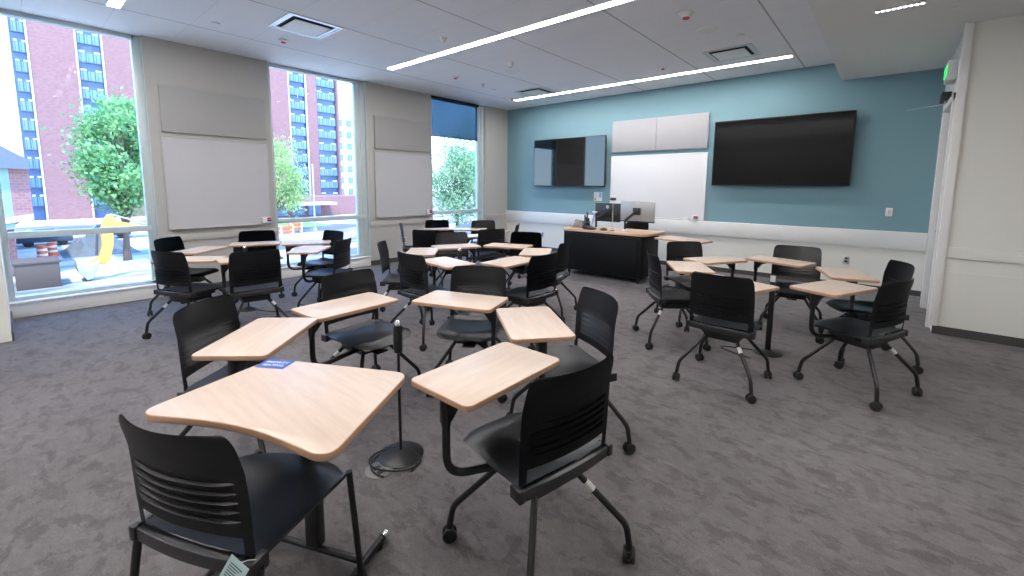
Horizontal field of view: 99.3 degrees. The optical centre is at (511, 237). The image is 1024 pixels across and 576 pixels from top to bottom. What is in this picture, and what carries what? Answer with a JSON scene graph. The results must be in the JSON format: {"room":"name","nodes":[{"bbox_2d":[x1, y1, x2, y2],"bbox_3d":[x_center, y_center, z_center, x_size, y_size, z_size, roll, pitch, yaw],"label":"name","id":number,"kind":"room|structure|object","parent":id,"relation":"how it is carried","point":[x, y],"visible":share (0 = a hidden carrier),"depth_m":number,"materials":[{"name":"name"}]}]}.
{"room":"classroom","nodes":[
{"label":"classroom","id":0,"kind":"room"},
{"bbox_2d":[0,239,11,342],"bbox_3d":[-5.027,-0.688,4.108,1.000,3.240,0.120,6,9,40],"label":"wall","id":1,"kind":"structure","parent":0,"point":[5,321],"depth_m":3.97,"materials":[{"name":"white paint"}]},
{"bbox_2d":[10,311,13,340],"bbox_3d":[-4.994,0.873,4.343,1.000,0.085,0.012,6,9,40],"label":"baseboard","id":2,"kind":"structure","parent":1,"relation":"attached to","point":[11,316],"depth_m":4.19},
{"bbox_2d":[13,194,475,295],"bbox_3d":[-66.220,-10.509,133.200,259.500,0.300,420.000,6,9,40],"label":"street","id":3,"kind":"structure","parent":0,"point":[115,271],"depth_m":33.75,"materials":[{"name":"grey asphalt"}]},
{"bbox_2d":[0,146,33,275],"bbox_3d":[-38.999,-6.678,24.219,18.500,18.000,15.350,6,9,40],"label":"building","id":4,"kind":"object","parent":3,"relation":"on","point":[14,175],"visible":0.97,"depth_m":24.30,"materials":[{"name":"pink brick"}]},
{"bbox_2d":[11,256,61,290],"bbox_3d":[-25.302,1.878,23.175,2.100,1.420,1.700,6,9,40],"label":"crate","id":5,"kind":"object","parent":3,"relation":"on","point":[36,272],"visible":1,"depth_m":22.56,"materials":[{"name":"grey concrete"}]},
{"bbox_2d":[36,245,47,256],"bbox_3d":[-33.246,1.093,30.768,0.720,1.100,0.720,6,9,40],"label":"traffic barrel","id":6,"kind":"object","parent":3,"relation":"on","point":[41,250],"visible":0.77,"depth_m":30.59,"materials":[{"name":"white paint"}]},
{"bbox_2d":[16,229,72,246],"bbox_3d":[-41.189,0.000,38.324,1.700,1.400,3.400,6,9,40],"label":"parked car","id":7,"kind":"object","parent":3,"relation":"on","point":[62,240],"visible":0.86,"depth_m":37.76,"materials":[{"name":"paint"}]},
{"bbox_2d":[47,242,59,255],"bbox_3d":[-34.370,0.880,32.514,0.720,1.100,0.720,6,9,40],"label":"traffic barrel","id":8,"kind":"object","parent":3,"relation":"on","point":[52,249],"visible":0.86,"depth_m":32.33,"materials":[{"name":"white paint"}]},
{"bbox_2d":[15,216,145,225],"bbox_3d":[-60.860,-2.280,60.425,0.800,0.500,28.000,6,9,40],"label":"wall","id":9,"kind":"structure","parent":3,"relation":"on","point":[38,222],"depth_m":59.73,"materials":[{"name":"concrete"}]},
{"bbox_2d":[41,86,144,260],"bbox_3d":[-27.949,-4.427,30.638,8.126,12.282,6.727,6,9,38],"label":"leafy tree","id":10,"kind":"object","parent":3,"relation":"on","point":[115,170],"visible":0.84,"depth_m":29.27,"materials":[{"name":"green plant"}]},
{"bbox_2d":[58,234,140,258],"bbox_3d":[-33.429,0.228,35.078,6.000,1.784,4.400,6,9,40],"label":"rubble heap","id":11,"kind":"object","parent":3,"relation":"on","point":[84,246],"visible":0.69,"depth_m":33.53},
{"bbox_2d":[74,213,145,280],"bbox_3d":[-21.199,0.191,27.765,2.800,3.744,9.646,6,9,40],"label":"excavator","id":12,"kind":"object","parent":3,"relation":"on","point":[88,270],"visible":0.26,"depth_m":24.87,"materials":[{"name":"metal"}]},
{"bbox_2d":[4,16,341,220],"bbox_3d":[-58.194,-24.652,81.589,14.200,40.000,46.650,6,9,40],"label":"brick tower","id":13,"kind":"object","parent":3,"relation":"on","point":[52,67],"visible":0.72,"depth_m":64.71,"materials":[{"name":"red brick"}]},
{"bbox_2d":[279,225,293,236],"bbox_3d":[-23.904,-0.712,46.108,0.500,1.200,1.500,6,9,40],"label":"barrier","id":14,"kind":"object","parent":3,"relation":"on","point":[291,227],"visible":0.95,"depth_m":45.97,"materials":[{"name":"white paint"}]},
{"bbox_2d":[273,131,314,217],"bbox_3d":[-26.574,-6.265,48.527,7.973,11.754,8.230,3,7,19],"label":"leafy tree","id":15,"kind":"object","parent":3,"relation":"on","point":[287,189],"visible":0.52,"depth_m":49.01,"materials":[{"name":"green plant"}]},
{"bbox_2d":[288,222,302,231],"bbox_3d":[-24.742,-1.142,49.707,0.500,1.200,1.500,6,9,40],"label":"barrier","id":16,"kind":"object","parent":3,"relation":"on","point":[299,223],"visible":0.73,"depth_m":49.78,"materials":[{"name":"white paint"}]},
{"bbox_2d":[278,222,328,228],"bbox_3d":[-36.266,-1.855,57.753,16.000,0.565,18.000,6,9,40],"label":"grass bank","id":17,"kind":"object","parent":3,"relation":"on","point":[305,224],"visible":0.06,"depth_m":58.73,"materials":[{"name":"green plant"}]},
{"bbox_2d":[311,164,316,230],"bbox_3d":[-23.718,-4.779,51.994,0.440,7.900,0.429,6,9,40],"label":"pole","id":18,"kind":"object","parent":3,"relation":"on","point":[314,228],"visible":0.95,"depth_m":51.94,"materials":[{"name":"metal"}]},
{"bbox_2d":[277,195,355,216],"bbox_3d":[-33.321,-6.422,84.566,13.000,3.400,31.000,6,9,40],"label":"entrance pavilion","id":19,"kind":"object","parent":3,"relation":"on","point":[324,204],"visible":0.47,"depth_m":78.57,"materials":[{"name":"white brick"}]},
{"bbox_2d":[339,107,354,194],"bbox_3d":[-51.654,-25.983,140.081,10.150,29.000,16.000,6,9,40],"label":"apartment block","id":20,"kind":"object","parent":3,"relation":"on","point":[345,121],"visible":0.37,"depth_m":133.65,"materials":[{"name":"concrete"}]},
{"bbox_2d":[432,137,475,227],"bbox_3d":[-6.084,-6.580,46.179,10.456,13.619,10.646,0,7,-6],"label":"leafy tree","id":21,"kind":"object","parent":3,"relation":"on","point":[460,188],"visible":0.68,"depth_m":44.81,"materials":[{"name":"green plant"}]},
{"bbox_2d":[455,219,474,239],"bbox_3d":[-3.917,-0.369,38.653,4.000,2.494,4.400,6,9,40],"label":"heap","id":22,"kind":"object","parent":3,"relation":"on","point":[464,225],"visible":0.11,"depth_m":37.98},
{"bbox_2d":[141,35,507,287],"bbox_3d":[-3.385,-1.006,6.885,0.160,3.240,10.160,6,9,40],"label":"wall","id":23,"kind":"structure","parent":0,"point":[168,63],"depth_m":6.22,"materials":[{"name":"beige paint"}]},
{"bbox_2d":[0,8,162,318],"bbox_3d":[-4.990,-0.794,5.013,0.188,3.240,1.310,6,9,40],"label":"window","id":24,"kind":"structure","parent":23,"relation":"in","point":[72,299],"depth_m":5.19,"materials":[{"name":"metal"}]},
{"bbox_2d":[158,85,265,139],"bbox_3d":[-4.018,-1.672,5.911,0.035,0.575,1.220,6,9,40],"label":"acoustic panel","id":25,"kind":"object","parent":23,"relation":"attached to","point":[182,110],"visible":1,"depth_m":5.84,"materials":[{"name":"beige fabric"}]},
{"bbox_2d":[160,135,272,229],"bbox_3d":[-4.014,-0.748,6.012,0.060,1.201,1.256,6,9,40],"label":"whiteboard","id":26,"kind":"object","parent":23,"relation":"attached to","point":[209,183],"visible":1,"depth_m":5.96,"materials":[{"name":"beige paint"}]},
{"bbox_2d":[172,224,264,229],"bbox_3d":[-4.008,-0.154,6.073,0.034,0.008,1.180,6,9,40],"label":"marker tray","id":27,"kind":"object","parent":26,"relation":"on","point":[207,225],"depth_m":5.93,"materials":[{"name":"beige paint"}]},
{"bbox_2d":[159,228,276,240],"bbox_3d":[-4.046,-0.038,6.093,0.022,0.085,1.420,6,9,40],"label":"trim","id":28,"kind":"structure","parent":23,"relation":"attached to","point":[198,236],"depth_m":5.97,"materials":[{"name":"beige paint"}]},
{"bbox_2d":[267,62,371,278],"bbox_3d":[-3.120,-1.038,7.170,0.188,3.240,1.580,6,9,40],"label":"window","id":29,"kind":"structure","parent":23,"relation":"in","point":[363,256],"depth_m":7.59,"materials":[{"name":"metal"}]},
{"bbox_2d":[371,257,398,265],"bbox_3d":[-2.091,0.407,8.443,0.014,0.085,1.435,6,9,40],"label":"baseboard","id":30,"kind":"structure","parent":23,"relation":"attached to","point":[374,262],"depth_m":8.03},
{"bbox_2d":[370,218,432,226],"bbox_3d":[-2.084,-0.293,8.358,0.022,0.085,1.435,6,9,40],"label":"trim","id":31,"kind":"structure","parent":23,"relation":"attached to","point":[412,221],"depth_m":8.24,"materials":[{"name":"beige paint"}]},
{"bbox_2d":[374,115,430,152],"bbox_3d":[-2.034,-1.931,8.200,0.035,0.575,1.260,6,9,40],"label":"acoustic panel","id":32,"kind":"object","parent":23,"relation":"attached to","point":[389,133],"visible":1,"depth_m":8.14,"materials":[{"name":"beige fabric"}]},
{"bbox_2d":[374,151,432,217],"bbox_3d":[-2.031,-1.006,8.301,0.060,1.201,1.296,6,9,40],"label":"whiteboard","id":33,"kind":"object","parent":23,"relation":"attached to","point":[403,181],"visible":1,"depth_m":8.26,"materials":[{"name":"beige paint"}]},
{"bbox_2d":[378,214,431,217],"bbox_3d":[-2.024,-0.412,8.363,0.034,0.008,1.220,6,9,40],"label":"marker tray","id":34,"kind":"object","parent":33,"relation":"on","point":[387,215],"depth_m":8.23,"materials":[{"name":"beige paint"}]},
{"bbox_2d":[431,105,485,250],"bbox_3d":[-1.163,-1.292,9.429,0.188,3.240,1.550,6,9,40],"label":"window","id":35,"kind":"structure","parent":23,"relation":"in","point":[480,149],"depth_m":9.89,"materials":[{"name":"metal"}]},
{"bbox_2d":[431,95,478,140],"bbox_3d":[-1.192,-2.489,9.173,0.060,0.793,1.330,6,9,40],"label":"roller shade","id":36,"kind":"object","parent":35,"relation":"attached to","point":[450,118],"visible":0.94,"depth_m":9.15,"materials":[{"name":"blue fabric"}]},
{"bbox_2d":[486,213,506,217],"bbox_3d":[-0.358,-0.518,10.349,0.022,0.085,0.755,6,9,40],"label":"trim","id":37,"kind":"structure","parent":23,"relation":"attached to","point":[503,214],"depth_m":10.32,"materials":[{"name":"beige paint"}]},
{"bbox_2d":[0,0,833,109],"bbox_3d":[0.498,-2.311,3.266,10.600,0.250,10.400,6,9,40],"label":"ceiling","id":38,"kind":"structure","parent":0,"point":[629,41],"depth_m":5.26,"materials":[{"name":"white paint"}]},
{"bbox_2d":[105,0,126,8],"bbox_3d":[-2.010,-2.127,2.671,5.424,0.006,0.124,6,9,40],"label":"recessed light","id":39,"kind":"object","parent":38,"relation":"in","point":[119,4],"visible":1,"depth_m":4.34,"materials":[{"name":"white plastic"}]},
{"bbox_2d":[267,12,343,39],"bbox_3d":[-2.351,-2.392,4.956,0.600,0.022,0.600,6,9,40],"label":"ceiling vent","id":40,"kind":"object","parent":38,"relation":"in","point":[290,22],"visible":1,"depth_m":4.92,"materials":[{"name":"metal"}]},
{"bbox_2d":[386,0,632,69],"bbox_3d":[0.108,-2.392,5.016,5.294,0.006,0.124,6,9,40],"label":"recessed light","id":41,"kind":"object","parent":38,"relation":"in","point":[611,3],"visible":1,"depth_m":5.02,"materials":[{"name":"white plastic"}]},
{"bbox_2d":[514,87,557,96],"bbox_3d":[0.461,-2.769,8.293,0.600,0.022,0.600,6,9,40],"label":"ceiling vent","id":42,"kind":"object","parent":38,"relation":"in","point":[537,91],"visible":1,"depth_m":8.25,"materials":[{"name":"metal"}]},
{"bbox_2d":[514,55,793,100],"bbox_3d":[1.947,-2.678,7.534,4.974,0.006,0.124,6,9,40],"label":"recessed light","id":43,"kind":"object","parent":38,"relation":"in","point":[786,56],"visible":0.99,"depth_m":7.01,"materials":[{"name":"white plastic"}]},
{"bbox_2d":[678,10,693,19],"bbox_3d":[1.803,-2.292,4.502,0.150,0.061,0.150,6,9,40],"label":"smoke detector","id":44,"kind":"object","parent":38,"relation":"attached to","point":[685,15],"visible":1,"depth_m":4.47,"materials":[{"name":"white plastic"}]},
{"bbox_2d":[696,26,718,33],"bbox_3d":[2.235,-2.371,4.982,0.240,0.012,0.240,6,9,40],"label":"ceiling speaker","id":45,"kind":"object","parent":38,"relation":"attached to","point":[709,29],"visible":1,"depth_m":4.96,"materials":[{"name":"paint"}]},
{"bbox_2d":[701,43,761,62],"bbox_3d":[2.950,-2.463,5.839,0.600,0.022,0.600,6,9,40],"label":"ceiling vent","id":46,"kind":"object","parent":38,"relation":"in","point":[745,50],"visible":1,"depth_m":5.79,"materials":[{"name":"metal"}]},
{"bbox_2d":[0,251,1023,575],"bbox_3d":[0.492,1.092,3.655,10.560,0.120,10.400,6,9,40],"label":"floor","id":47,"kind":"structure","parent":0,"point":[805,478],"depth_m":2.34,"materials":[{"name":"carpet"}]},
{"bbox_2d":[147,236,227,315],"bbox_3d":[-3.712,0.424,4.996,0.677,0.840,0.649,0,7,-1],"label":"chair","id":48,"kind":"object","parent":47,"relation":"on","point":[168,244],"visible":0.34,"depth_m":4.99,"materials":[{"name":"black plastic"}]},
{"bbox_2d":[142,250,240,338],"bbox_3d":[-3.167,0.514,4.263,0.703,0.840,0.654,2,7,16],"label":"chair","id":49,"kind":"object","parent":47,"relation":"on","point":[171,268],"visible":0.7,"depth_m":4.05,"materials":[{"name":"black plastic"}]},
{"bbox_2d":[118,414,366,575],"bbox_3d":[-0.836,0.876,1.397,0.524,0.822,0.527,2,7,17],"label":"chair","id":50,"kind":"object","parent":47,"relation":"on","point":[197,488],"visible":1,"depth_m":1.20,"materials":[{"name":"black plastic"}]},
{"bbox_2d":[173,294,316,452],"bbox_3d":[-1.384,0.763,2.244,0.670,0.840,0.700,1,7,3],"label":"chair","id":51,"kind":"object","parent":47,"relation":"on","point":[208,330],"visible":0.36,"depth_m":2.18,"materials":[{"name":"black plastic"}]},
{"bbox_2d":[237,245,259,311],"bbox_3d":[-3.081,0.466,5.048,0.240,0.753,0.240,6,9,40],"label":"post","id":52,"kind":"object","parent":47,"relation":"on","point":[248,308],"visible":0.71,"depth_m":5.03,"materials":[{"name":"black metal"}]},
{"bbox_2d":[216,249,289,317],"bbox_3d":[-2.550,0.515,4.284,0.591,0.840,0.680,-6,9,-41],"label":"chair","id":53,"kind":"object","parent":47,"relation":"on","point":[253,275],"visible":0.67,"depth_m":4.11,"materials":[{"name":"black plastic"}]},
{"bbox_2d":[228,230,284,301],"bbox_3d":[-3.298,0.350,5.645,0.579,0.840,0.630,-3,8,-27],"label":"chair","id":54,"kind":"object","parent":47,"relation":"on","point":[257,240],"visible":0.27,"depth_m":5.75,"materials":[{"name":"black plastic"}]},
{"bbox_2d":[145,359,404,575],"bbox_3d":[-0.769,0.905,1.577,0.736,0.724,0.536,3,7,18],"label":"desk","id":55,"kind":"object","parent":47,"relation":"on","point":[312,411],"visible":0.99,"depth_m":1.47,"materials":[{"name":"brown wood"}]},
{"bbox_2d":[281,230,343,301],"bbox_3d":[-2.574,0.351,5.673,0.672,0.840,0.746,4,8,30],"label":"chair","id":56,"kind":"object","parent":47,"relation":"on","point":[329,238],"visible":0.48,"depth_m":5.66,"materials":[{"name":"black plastic"}]},
{"bbox_2d":[286,238,352,315],"bbox_3d":[-2.186,0.428,5.039,0.718,0.840,0.594,1,7,4],"label":"chair","id":57,"kind":"object","parent":47,"relation":"on","point":[341,254],"visible":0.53,"depth_m":4.90,"materials":[{"name":"black plastic"}]},
{"bbox_2d":[291,269,420,390],"bbox_3d":[-1.059,0.687,2.905,0.595,0.840,0.801,5,8,35],"label":"chair","id":58,"kind":"object","parent":47,"relation":"on","point":[348,294],"visible":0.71,"depth_m":2.90,"materials":[{"name":"black plastic"}]},
{"bbox_2d":[365,462,392,479],"bbox_3d":[-0.680,1.190,2.226,0.140,0.006,0.140,6,9,40],"label":"box","id":59,"kind":"object","parent":47,"relation":"on","point":[369,474],"visible":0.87,"depth_m":2.20,"materials":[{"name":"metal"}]},
{"bbox_2d":[368,446,420,477],"bbox_3d":[-0.616,1.173,2.291,0.264,0.019,0.238,-2,7,-22],"label":"coiled cable","id":60,"kind":"object","parent":47,"relation":"on","point":[374,454],"visible":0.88,"depth_m":2.23,"materials":[{"name":"rubber"}]},
{"bbox_2d":[378,320,423,468],"bbox_3d":[-0.599,0.804,2.311,0.240,0.753,0.240,6,9,40],"label":"post","id":61,"kind":"object","parent":47,"relation":"on","point":[399,457],"visible":0.98,"depth_m":2.31,"materials":[{"name":"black metal"}]},
{"bbox_2d":[372,240,437,324],"bbox_3d":[-1.174,0.459,4.835,0.672,0.840,0.751,0,7,-5],"label":"chair","id":62,"kind":"object","parent":47,"relation":"on","point":[393,280],"visible":0.62,"depth_m":4.74,"materials":[{"name":"black plastic"}]},
{"bbox_2d":[397,223,433,276],"bbox_3d":[-1.554,0.188,7.103,0.664,0.840,0.603,-1,7,-14],"label":"chair","id":63,"kind":"object","parent":47,"relation":"on","point":[405,247],"visible":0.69,"depth_m":6.96,"materials":[{"name":"black plastic"}]},
{"bbox_2d":[390,251,475,350],"bbox_3d":[-0.752,0.539,4.173,0.631,0.840,0.684,6,9,40],"label":"chair","id":64,"kind":"object","parent":47,"relation":"on","point":[413,272],"visible":0.68,"depth_m":4.03,"materials":[{"name":"black plastic"}]},
{"bbox_2d":[412,229,454,286],"bbox_3d":[-1.139,0.281,6.335,0.620,0.840,0.656,2,7,11],"label":"chair","id":65,"kind":"object","parent":47,"relation":"on","point":[421,238],"visible":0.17,"depth_m":6.08,"materials":[{"name":"black plastic"}]},
{"bbox_2d":[422,220,456,270],"bbox_3d":[-1.277,0.127,7.634,0.584,0.840,0.598,-2,7,-19],"label":"chair","id":66,"kind":"object","parent":47,"relation":"on","point":[441,225],"visible":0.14,"depth_m":7.76,"materials":[{"name":"black plastic"}]},
{"bbox_2d":[431,232,480,285],"bbox_3d":[-0.727,0.379,5.536,0.601,0.840,0.740,-1,7,-13],"label":"chair","id":67,"kind":"object","parent":47,"relation":"on","point":[447,244],"visible":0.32,"depth_m":5.74,"materials":[{"name":"black plastic"}]},
{"bbox_2d":[412,266,507,403],"bbox_3d":[-0.309,0.674,3.056,0.602,0.840,0.813,1,7,8],"label":"chair","id":68,"kind":"object","parent":47,"relation":"on","point":[481,289],"visible":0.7,"depth_m":3.04,"materials":[{"name":"black plastic"}]},
{"bbox_2d":[454,248,470,315],"bbox_3d":[-0.590,0.495,4.924,0.240,0.753,0.240,6,9,40],"label":"post","id":69,"kind":"object","parent":47,"relation":"on","point":[460,312],"visible":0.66,"depth_m":4.89,"materials":[{"name":"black metal"}]},
{"bbox_2d":[453,220,494,261],"bbox_3d":[-0.614,0.135,7.600,0.806,0.840,0.580,0,7,-4],"label":"chair","id":70,"kind":"object","parent":47,"relation":"on","point":[476,225],"visible":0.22,"depth_m":7.76,"materials":[{"name":"black plastic"}]},
{"bbox_2d":[467,228,511,284],"bbox_3d":[-0.388,0.271,6.467,0.624,0.840,0.643,-3,8,-27],"label":"chair","id":71,"kind":"object","parent":47,"relation":"on","point":[485,236],"visible":0.54,"depth_m":6.28,"materials":[{"name":"black plastic"}]},
{"bbox_2d":[496,223,520,278],"bbox_3d":[-0.118,0.201,7.069,0.592,0.840,0.662,1,7,7],"label":"chair","id":72,"kind":"object","parent":47,"relation":"on","point":[506,251],"visible":0.15,"depth_m":6.95,"materials":[{"name":"black plastic"}]},
{"bbox_2d":[483,232,545,293],"bbox_3d":[0.057,0.374,5.617,0.725,0.840,0.736,2,7,13],"label":"chair","id":73,"kind":"object","parent":47,"relation":"on","point":[519,241],"visible":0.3,"depth_m":5.79,"materials":[{"name":"black plastic"}]},
{"bbox_2d":[411,342,635,575],"bbox_3d":[0.022,0.834,1.711,0.679,0.838,0.698,-5,8,-37],"label":"chair","id":74,"kind":"object","parent":47,"relation":"on","point":[536,448],"visible":1,"depth_m":1.59,"materials":[{"name":"black plastic"}]},
{"bbox_2d":[481,252,565,350],"bbox_3d":[0.117,0.541,4.200,0.742,0.840,0.612,7,9,42],"label":"chair","id":75,"kind":"object","parent":47,"relation":"on","point":[541,272],"visible":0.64,"depth_m":4.04,"materials":[{"name":"black plastic"}]},
{"bbox_2d":[519,241,576,320],"bbox_3d":[0.370,0.455,4.947,0.661,0.840,0.659,4,7,26],"label":"chair","id":76,"kind":"object","parent":47,"relation":"on","point":[563,249],"visible":0.48,"depth_m":4.83,"materials":[{"name":"black plastic"}]},
{"bbox_2d":[496,287,635,454],"bbox_3d":[0.259,0.747,2.472,0.722,0.840,0.599,-2,7,-19],"label":"chair","id":77,"kind":"object","parent":47,"relation":"on","point":[597,310],"visible":0.54,"depth_m":2.46,"materials":[{"name":"black plastic"}]},
{"bbox_2d":[563,226,664,283],"bbox_3d":[1.616,0.252,7.062,1.505,0.762,0.720,6,9,40],"label":"desk","id":78,"kind":"object","parent":47,"relation":"on","point":[617,252],"visible":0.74,"depth_m":6.73,"materials":[{"name":"black wood"}]},
{"bbox_2d":[595,203,620,228],"bbox_3d":[1.510,-0.341,7.030,0.450,0.423,0.174,6,9,40],"label":"computer monitor","id":79,"kind":"object","parent":78,"relation":"on","point":[604,213],"visible":0.92,"depth_m":7.04,"materials":[{"name":"black plastic"}]},
{"bbox_2d":[620,201,654,230],"bbox_3d":[1.897,-0.322,6.697,0.560,0.468,0.174,6,9,40],"label":"computer monitor","id":80,"kind":"object","parent":78,"relation":"on","point":[631,211],"visible":1,"depth_m":6.71,"materials":[{"name":"silver metal"}]},
{"bbox_2d":[626,222,648,229],"bbox_3d":[2.101,0.151,7.614,0.578,0.840,0.579,6,9,40],"label":"chair","id":81,"kind":"object","parent":47,"relation":"on","point":[629,225],"visible":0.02,"depth_m":7.74,"materials":[{"name":"black plastic"}]},
{"bbox_2d":[632,252,714,351],"bbox_3d":[1.533,0.562,4.103,0.642,0.840,0.599,1,7,3],"label":"chair","id":82,"kind":"object","parent":47,"relation":"on","point":[668,298],"visible":0.84,"depth_m":3.99,"materials":[{"name":"black plastic"}]},
{"bbox_2d":[655,235,712,288],"bbox_3d":[2.373,0.386,6.061,0.525,0.736,0.713,-5,9,-40],"label":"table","id":83,"kind":"object","parent":47,"relation":"on","point":[665,238],"visible":0.51,"depth_m":6.06,"materials":[{"name":"brown wood"}]},
{"bbox_2d":[654,241,747,327],"bbox_3d":[2.028,0.497,4.678,0.685,0.840,0.767,-1,7,-7],"label":"chair","id":84,"kind":"object","parent":47,"relation":"on","point":[691,251],"visible":0.52,"depth_m":4.87,"materials":[{"name":"black plastic"}]},
{"bbox_2d":[672,271,778,403],"bbox_3d":[1.640,0.653,3.336,0.626,0.840,0.753,6,9,41],"label":"chair","id":85,"kind":"object","parent":47,"relation":"on","point":[725,305],"visible":1,"depth_m":3.12,"materials":[{"name":"black plastic"}]},
{"bbox_2d":[752,274,783,357],"bbox_3d":[2.267,0.672,3.810,0.240,0.700,0.240,6,9,40],"label":"post","id":86,"kind":"object","parent":47,"relation":"on","point":[768,351],"visible":0.95,"depth_m":3.80,"materials":[{"name":"metal"}]},
{"bbox_2d":[745,245,823,338],"bbox_3d":[2.814,0.524,4.493,0.736,0.840,0.637,5,8,35],"label":"chair","id":87,"kind":"object","parent":47,"relation":"on","point":[787,260],"visible":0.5,"depth_m":4.54,"materials":[{"name":"black plastic"}]},
{"bbox_2d":[789,278,922,411],"bbox_3d":[2.495,0.679,3.162,0.619,0.840,0.653,-3,7,-24],"label":"chair","id":88,"kind":"object","parent":47,"relation":"on","point":[889,309],"visible":1,"depth_m":3.06,"materials":[{"name":"black plastic"}]},
{"bbox_2d":[815,259,923,373],"bbox_3d":[3.024,0.613,3.746,0.642,0.840,0.640,3,7,19],"label":"chair","id":89,"kind":"object","parent":47,"relation":"on","point":[895,271],"visible":0.45,"depth_m":3.67,"materials":[{"name":"black plastic"}]},
{"bbox_2d":[507,63,945,232],"bbox_3d":[2.783,-1.119,8.167,7.830,3.240,0.160,6,9,40],"label":"wall","id":90,"kind":"structure","parent":0,"point":[895,149],"depth_m":6.70,"materials":[{"name":"teal paint"}]},
{"bbox_2d":[534,135,606,186],"bbox_3d":[1.214,-1.603,9.289,1.800,1.020,0.116,6,9,40],"label":"television","id":91,"kind":"object","parent":90,"relation":"attached to","point":[575,161],"visible":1,"depth_m":9.18,"materials":[{"name":"black glass"}]},
{"bbox_2d":[594,192,601,200],"bbox_3d":[1.772,-0.847,8.964,0.190,0.180,0.005,6,9,40],"label":"paper notice","id":92,"kind":"object","parent":90,"relation":"attached to","point":[597,195],"visible":1,"depth_m":8.96,"materials":[{"name":"white paper"}]},
{"bbox_2d":[612,117,656,152],"bbox_3d":[2.335,-1.948,8.326,0.890,0.595,0.045,6,9,40],"label":"acoustic panel","id":93,"kind":"object","parent":90,"relation":"attached to","point":[638,134],"visible":1,"depth_m":8.29,"materials":[{"name":"grey fabric"}]},
{"bbox_2d":[610,152,707,220],"bbox_3d":[2.679,-0.957,8.151,1.830,1.180,0.028,6,9,40],"label":"whiteboard","id":94,"kind":"object","parent":90,"relation":"attached to","point":[676,183],"visible":0.76,"depth_m":8.02,"materials":[{"name":"white paint"}]},
{"bbox_2d":[656,112,709,149],"bbox_3d":[3.022,-1.875,7.739,0.915,0.595,0.045,6,9,40],"label":"acoustic panel","id":95,"kind":"object","parent":90,"relation":"attached to","point":[688,131],"visible":1,"depth_m":7.70,"materials":[{"name":"grey fabric"}]},
{"bbox_2d":[507,242,920,296],"bbox_3d":[2.701,0.459,8.300,7.470,0.075,0.016,6,9,40],"label":"baseboard","id":96,"kind":"structure","parent":90,"relation":"attached to","point":[719,269],"depth_m":7.08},
{"bbox_2d":[507,220,925,290],"bbox_3d":[2.704,0.153,8.265,7.470,0.550,0.012,6,9,40],"label":"wall panel","id":97,"kind":"object","parent":90,"relation":"attached to","point":[871,261],"depth_m":7.03,"materials":[{"name":"white paint"}]},
{"bbox_2d":[506,210,927,250],"bbox_3d":[2.696,-0.239,8.206,7.470,0.242,0.045,6,9,40],"label":"trim","id":98,"kind":"structure","parent":90,"relation":"attached to","point":[914,241],"depth_m":6.95,"materials":[{"name":"white paint"}]},
{"bbox_2d":[711,110,856,185],"bbox_3d":[4.143,-1.339,6.781,1.870,1.060,0.116,6,9,40],"label":"television","id":99,"kind":"object","parent":90,"relation":"attached to","point":[815,149],"visible":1,"depth_m":6.66,"materials":[{"name":"black glass"}]},
{"bbox_2d":[807,0,1023,79],"bbox_3d":[2.918,-1.801,1.227,3.810,0.255,10.000,6,9,40],"label":"ceiling","id":100,"kind":"structure","parent":0,"point":[860,42],"depth_m":4.25,"materials":[{"name":"paint"}]},
{"bbox_2d":[874,1,926,13],"bbox_3d":[3.303,-1.958,3.705,0.340,0.010,0.060,6,9,40],"label":"recessed light","id":101,"kind":"object","parent":100,"relation":"in","point":[922,2],"visible":1,"depth_m":3.69,"materials":[{"name":"white plastic"}]},
{"bbox_2d":[921,20,990,329],"bbox_3d":[4.956,-0.721,4.915,0.140,3.240,1.970,6,9,40],"label":"wall","id":102,"kind":"structure","parent":0,"point":[981,29],"depth_m":4.14,"materials":[{"name":"white paint"}]},
{"bbox_2d":[920,92,955,327],"bbox_3d":[4.775,-0.287,4.815,0.135,2.400,1.090,6,9,40],"label":"door","id":103,"kind":"structure","parent":102,"relation":"in","point":[948,110],"depth_m":5.10,"materials":[{"name":"white paint"}]},
{"bbox_2d":[905,91,951,110],"bbox_3d":[4.694,-1.532,4.911,0.360,0.147,0.260,6,9,40],"label":"door closer","id":104,"kind":"object","parent":103,"relation":"attached to","point":[945,96],"depth_m":4.74,"materials":[{"name":"metal"}]},
{"bbox_2d":[928,22,974,325],"bbox_3d":[4.260,-0.558,4.225,0.065,2.900,0.065,6,9,40],"label":"trim","id":105,"kind":"structure","parent":102,"relation":"attached to","point":[968,33],"depth_m":4.19,"materials":[{"name":"white paint"}]},
{"bbox_2d":[944,59,958,84],"bbox_3d":[4.712,-1.771,4.669,0.083,0.200,0.320,6,9,40],"label":"exit sign","id":106,"kind":"object","parent":102,"relation":"attached to","point":[951,69],"visible":1,"depth_m":4.56,"materials":[{"name":"white plastic"}]},
{"bbox_2d":[959,14,1023,278],"bbox_3d":[2.813,-0.186,0.272,2.710,3.240,8.150,6,9,40],"label":"wall","id":107,"kind":"structure","parent":0,"point":[994,220],"depth_m":4.00,"materials":[{"name":"white paint"}]},
{"bbox_2d":[931,325,1023,347],"bbox_3d":[5.281,1.035,3.515,2.730,0.085,0.012,6,9,40],"label":"baseboard","id":108,"kind":"structure","parent":107,"relation":"attached to","point":[967,334],"depth_m":4.18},
{"bbox_2d":[937,271,1023,338],"bbox_3d":[5.283,0.717,3.480,2.734,0.555,0.008,6,9,40],"label":"wall panel","id":109,"kind":"object","parent":107,"relation":"attached to","point":[989,304],"depth_m":4.15,"materials":[{"name":"white paint"}]},
{"bbox_2d":[946,247,1023,263],"bbox_3d":[5.278,0.253,3.423,2.742,0.110,0.022,6,9,40],"label":"trim","id":110,"kind":"structure","parent":107,"relation":"attached to","point":[1004,256],"depth_m":4.10,"materials":[{"name":"white paint"}]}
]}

